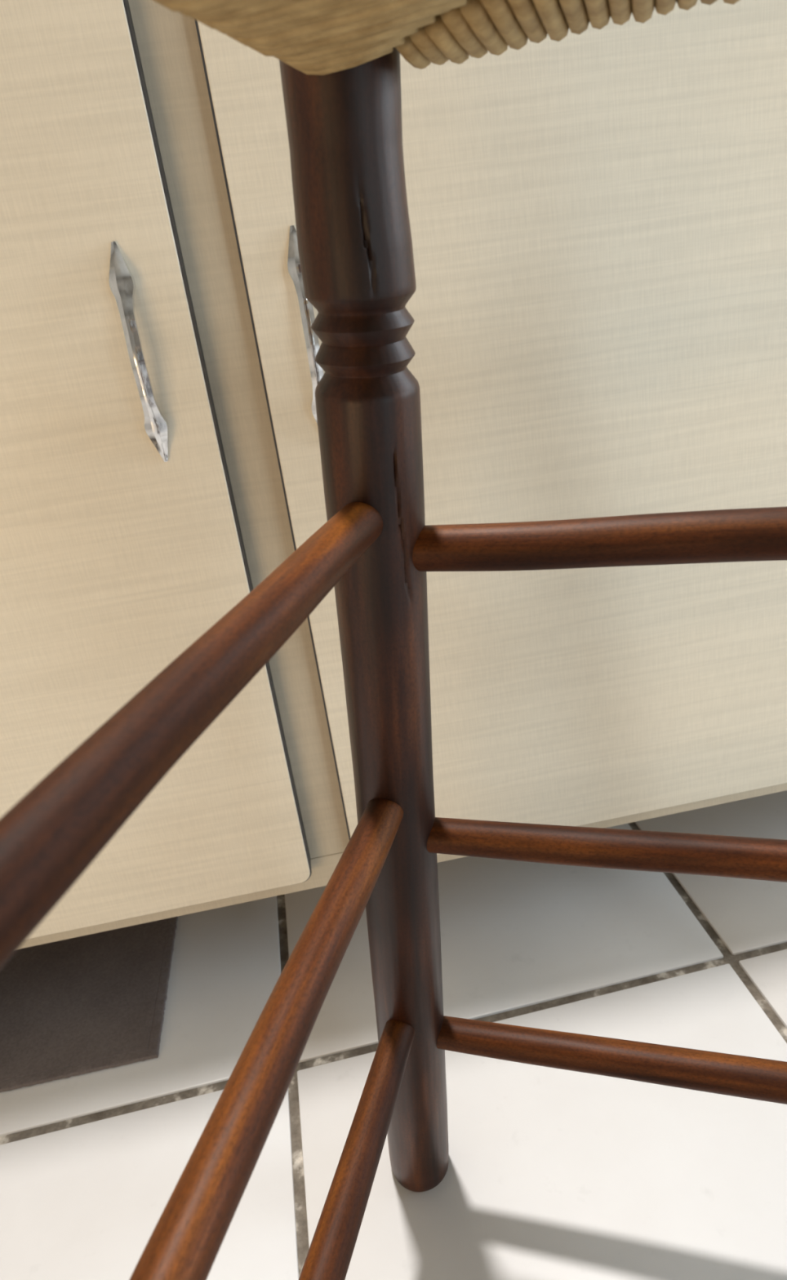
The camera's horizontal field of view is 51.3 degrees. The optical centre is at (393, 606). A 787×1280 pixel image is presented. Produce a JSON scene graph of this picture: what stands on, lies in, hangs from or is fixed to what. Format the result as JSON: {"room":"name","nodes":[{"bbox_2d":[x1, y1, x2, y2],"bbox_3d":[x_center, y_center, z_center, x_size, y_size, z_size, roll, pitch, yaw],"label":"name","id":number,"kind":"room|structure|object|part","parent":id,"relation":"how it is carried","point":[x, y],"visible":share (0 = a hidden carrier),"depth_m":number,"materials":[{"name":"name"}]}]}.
{"room":"kitchen","nodes":[
{"label":"kitchen","id":0,"kind":"room"},
{"bbox_2d":[0,790,786,1279],"bbox_3d":[0.542,0.826,-0.544,4.800,0.031,4.400,-11,22,-6],"label":"floor","id":1,"kind":"structure","parent":0,"point":[552,1173],"depth_m":0.65,"materials":[{"name":"tile"}]},
{"bbox_2d":[0,916,177,1092],"bbox_3d":[-0.527,0.411,0.794,0.621,0.003,0.216,-10,22,-5],"label":"floor mat","id":2,"kind":"object","parent":1,"relation":"on","point":[96,1002],"visible":0.82,"depth_m":0.79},
{"bbox_2d":[0,0,786,949],"bbox_3d":[-0.123,-0.162,0.889,1.055,0.874,0.598,-10,22,-5],"label":"base cabinet","id":3,"kind":"object","parent":1,"relation":"on","point":[597,306],"visible":0.77,"depth_m":0.62,"materials":[{"name":"beige laminate"}]},
{"bbox_3d":[-0.176,-0.172,0.565,0.016,0.149,0.024,-10,22,-5],"label":"handle","id":4,"kind":"part","parent":3,"relation":"part of","materials":[{"name":"silver metal"}]},
{"bbox_3d":[-0.352,-0.059,0.605,0.458,0.764,0.020,-10,22,-5],"label":"door","id":5,"kind":"part","parent":3,"relation":"part of","materials":[{"name":"beige laminate"}]},
{"bbox_3d":[-0.058,-0.188,0.577,0.016,0.149,0.024,-10,22,-5],"label":"handle","id":6,"kind":"part","parent":3,"relation":"part of","materials":[{"name":"silver metal"}]},
{"bbox_3d":[-0.042,0.245,0.793,1.055,0.034,0.019,-10,22,-5],"label":"rail","id":7,"kind":"part","parent":3,"relation":"part of","materials":[{"name":"beige laminate"}]},
{"bbox_3d":[0.155,-0.150,0.648,0.492,0.764,0.020,-10,22,-5],"label":"door","id":8,"kind":"part","parent":3,"relation":"part of","materials":[{"name":"beige laminate"}]},
{"bbox_2d":[0,0,786,1279],"bbox_3d":[0.132,0.154,0.234,0.489,0.729,0.428,-1,23,18],"label":"stool","id":9,"kind":"object","parent":1,"relation":"on","point":[340,60],"visible":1,"depth_m":0.32,"materials":[{"name":"brown wood"}]},
{"bbox_3d":[-0.001,0.088,0.437,0.045,0.731,0.044,-8,28,-8],"label":"leg","id":10,"kind":"part","parent":9,"relation":"part of","materials":[{"name":"brown wood"}]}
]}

